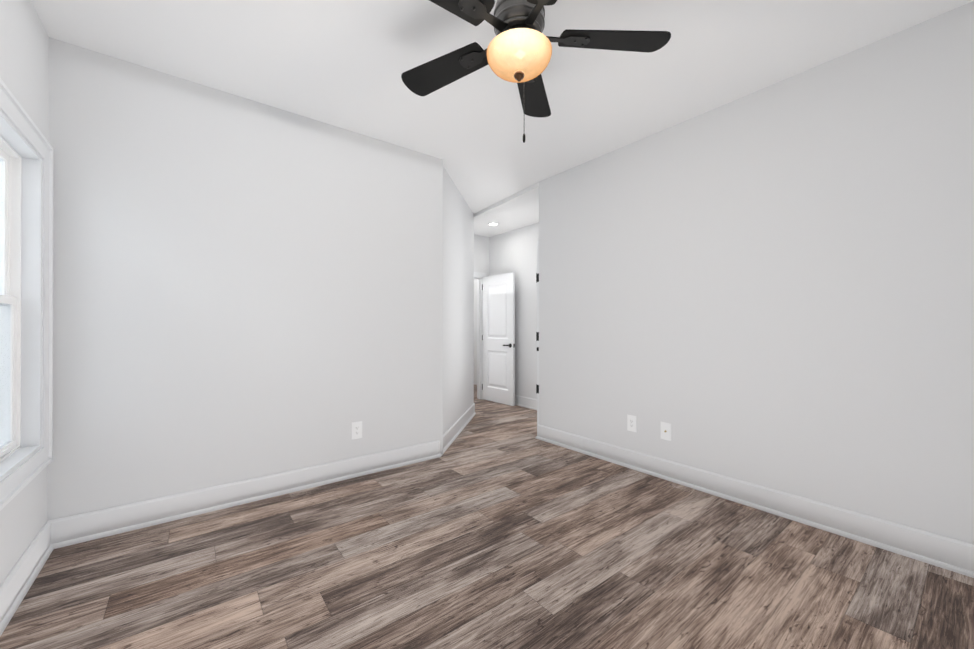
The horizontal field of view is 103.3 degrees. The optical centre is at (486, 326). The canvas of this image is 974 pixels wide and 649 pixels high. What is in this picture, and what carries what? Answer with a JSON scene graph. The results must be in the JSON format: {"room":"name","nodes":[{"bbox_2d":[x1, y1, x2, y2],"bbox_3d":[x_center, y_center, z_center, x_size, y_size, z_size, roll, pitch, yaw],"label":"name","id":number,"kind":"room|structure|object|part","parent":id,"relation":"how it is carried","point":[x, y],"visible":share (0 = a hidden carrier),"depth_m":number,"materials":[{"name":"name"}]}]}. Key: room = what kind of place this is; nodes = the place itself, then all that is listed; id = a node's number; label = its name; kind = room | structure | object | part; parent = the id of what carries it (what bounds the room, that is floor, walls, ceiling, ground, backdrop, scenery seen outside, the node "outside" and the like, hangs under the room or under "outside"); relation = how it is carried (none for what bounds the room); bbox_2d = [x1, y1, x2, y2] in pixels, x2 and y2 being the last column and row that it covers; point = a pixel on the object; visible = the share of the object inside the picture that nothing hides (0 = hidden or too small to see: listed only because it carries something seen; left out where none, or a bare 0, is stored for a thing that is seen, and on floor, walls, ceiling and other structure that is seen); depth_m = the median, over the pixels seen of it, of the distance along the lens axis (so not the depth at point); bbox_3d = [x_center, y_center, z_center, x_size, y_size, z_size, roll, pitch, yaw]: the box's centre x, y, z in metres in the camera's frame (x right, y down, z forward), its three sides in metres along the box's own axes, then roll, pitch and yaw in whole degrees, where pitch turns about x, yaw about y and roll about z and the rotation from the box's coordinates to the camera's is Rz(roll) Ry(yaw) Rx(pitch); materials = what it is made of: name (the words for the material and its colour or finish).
{"room":"empty bedroom","nodes":[
{"label":"empty bedroom","id":0,"kind":"room"},
{"bbox_2d":[0,0,48,584],"bbox_3d":[-1.281,-0.186,0.533,0.190,2.720,3.920,0,0,-38],"label":"wall","id":1,"kind":"structure","parent":0,"point":[24,57],"depth_m":1.76,"materials":[{"name":"white paint"}]},
{"bbox_2d":[0,78,53,510],"bbox_3d":[-2.088,-0.121,1.587,0.226,1.645,0.945,0,0,-38],"label":"window","id":2,"kind":"structure","parent":1,"relation":"in","point":[31,458],"depth_m":1.89,"materials":[{"name":"white"}]},
{"bbox_3d":[-2.122,-0.121,1.561,0.140,1.465,0.765,0,0,-38],"label":"window sash","id":3,"kind":"part","parent":2,"relation":"part of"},
{"bbox_2d":[47,37,442,520],"bbox_3d":[-1.407,-0.181,2.840,2.437,2.720,0.120,0,0,-38],"label":"wall","id":4,"kind":"structure","parent":0,"point":[245,289],"depth_m":2.51,"materials":[{"name":"white paint"}]},
{"bbox_2d":[352,421,361,439],"bbox_3d":[-1.029,0.820,3.050,0.084,0.134,0.008,0,0,-38],"label":"electrical outlet","id":5,"kind":"object","parent":4,"relation":"attached to","point":[356,430],"visible":1,"depth_m":3.04,"materials":[{"name":"white plastic"}]},
{"bbox_2d":[443,167,473,433],"bbox_3d":[-0.364,-0.177,4.448,0.138,2.720,1.884,0,0,8],"label":"wall","id":6,"kind":"structure","parent":0,"point":[458,308],"depth_m":4.28,"materials":[{"name":"white paint"}]},
{"bbox_2d":[474,279,476,384],"bbox_3d":[0.022,-0.169,7.686,0.120,2.720,1.830,0,0,-38],"label":"wall","id":7,"kind":"structure","parent":0,"point":[475,331],"depth_m":7.91,"materials":[{"name":"white paint"}]},
{"bbox_2d":[474,235,488,275],"bbox_3d":[-0.850,-0.174,5.776,2.400,2.720,0.120,0,0,-38],"label":"wall","id":8,"kind":"structure","parent":0,"point":[481,254],"depth_m":6.29,"materials":[{"name":"white paint"}]},
{"bbox_2d":[474,272,486,399],"bbox_3d":[-0.400,0.152,6.120,0.875,2.070,0.162,0,0,-38],"label":"trim","id":9,"kind":"structure","parent":8,"relation":"attached to","point":[478,276],"depth_m":6.31,"materials":[{"name":"white wood"}]},
{"bbox_2d":[482,272,514,405],"bbox_3d":[0.169,0.182,5.998,0.131,1.985,0.737,0,0,-39],"label":"door","id":10,"kind":"structure","parent":8,"relation":"in","point":[498,339],"depth_m":5.95,"materials":[{"name":"white wood"}]},
{"bbox_2d":[0,385,973,648],"bbox_3d":[-0.477,1.221,3.658,6.400,0.080,8.800,0,0,-38],"label":"floor","id":11,"kind":"structure","parent":0,"point":[496,525],"depth_m":1.83,"materials":[{"name":"brown wood"}]},
{"bbox_2d":[31,0,973,213],"bbox_3d":[-0.477,-1.589,3.665,6.400,0.100,8.800,0,0,-38],"label":"ceiling","id":12,"kind":"structure","parent":0,"point":[344,64],"depth_m":2.22,"materials":[{"name":"white paint"}]},
{"bbox_2d":[401,0,670,142],"bbox_3d":[0.104,-1.191,1.623,1.216,0.705,1.258,0,0,-38],"label":"ceiling fan","id":13,"kind":"object","parent":12,"relation":"hanging from","point":[518,50],"visible":1,"depth_m":1.64,"materials":[{"name":"black metal"}]},
{"bbox_3d":[0.138,-1.131,1.654,0.280,0.090,0.280,0,0,-38],"label":"lamp shade","id":14,"kind":"part","parent":13,"relation":"part of","materials":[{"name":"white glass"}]},
{"bbox_3d":[0.169,-1.007,1.753,0.013,0.337,0.013,0,0,-38],"label":"chain","id":15,"kind":"part","parent":13,"relation":"part of","materials":[{"name":"black"}]},
{"bbox_2d":[474,182,538,236],"bbox_3d":[0.296,-1.512,5.238,1.010,0.044,2.140,0,0,-38],"label":"ceiling","id":16,"kind":"structure","parent":0,"point":[520,209],"depth_m":5.11,"materials":[{"name":"white paint"}]},
{"bbox_2d":[488,222,498,225],"bbox_3d":[0.093,-1.486,5.574,0.170,0.007,0.170,0,0,-38],"label":"recessed light","id":17,"kind":"object","parent":16,"relation":"in","point":[493,224],"visible":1,"depth_m":5.58,"materials":[{"name":"white"}]},
{"bbox_2d":[489,222,538,398],"bbox_3d":[0.780,-0.174,5.534,0.120,2.720,2.260,0,0,-38],"label":"wall","id":18,"kind":"structure","parent":0,"point":[515,250],"depth_m":5.74,"materials":[{"name":"white paint"}]},
{"bbox_2d":[539,1,973,543],"bbox_3d":[1.715,-0.181,2.678,0.120,2.720,3.640,0,0,-38],"label":"wall","id":19,"kind":"structure","parent":0,"point":[771,286],"depth_m":2.33,"materials":[{"name":"white paint"}]},
{"bbox_2d":[0,395,973,635],"bbox_3d":[-0.019,1.105,2.761,4.537,0.148,5.660,0,0,-38],"label":"baseboard","id":20,"kind":"structure","parent":19,"relation":"attached to","point":[948,553],"depth_m":2.37,"materials":[{"name":"white wood"}]},
{"bbox_2d":[536,273,538,392],"bbox_3d":[0.544,0.070,4.106,0.018,1.285,0.045,0,0,-38],"label":"closet door hinges","id":21,"kind":"object","parent":19,"relation":"attached to","point":[537,334],"visible":0.94,"depth_m":4.10,"materials":[{"name":"black metal"}]},
{"bbox_2d":[537,241,538,424],"bbox_3d":[0.946,0.135,4.328,0.924,2.095,0.152,0,0,-38],"label":"trim","id":22,"kind":"structure","parent":19,"relation":"attached to","point":[537,331],"depth_m":4.10,"materials":[{"name":"white wood"}]},
{"bbox_2d":[627,414,636,431],"bbox_3d":[1.211,0.808,3.222,0.008,0.134,0.084,0,0,-38],"label":"electrical outlet","id":23,"kind":"object","parent":19,"relation":"attached to","point":[632,423],"visible":1,"depth_m":3.22,"materials":[{"name":"white plastic"}]},
{"bbox_2d":[661,422,670,440],"bbox_3d":[1.385,0.812,2.990,0.016,0.134,0.084,0,0,-38],"label":"electrical outlet","id":24,"kind":"object","parent":19,"relation":"attached to","point":[665,431],"visible":1,"depth_m":2.99,"materials":[{"name":"white plastic"}]}
]}

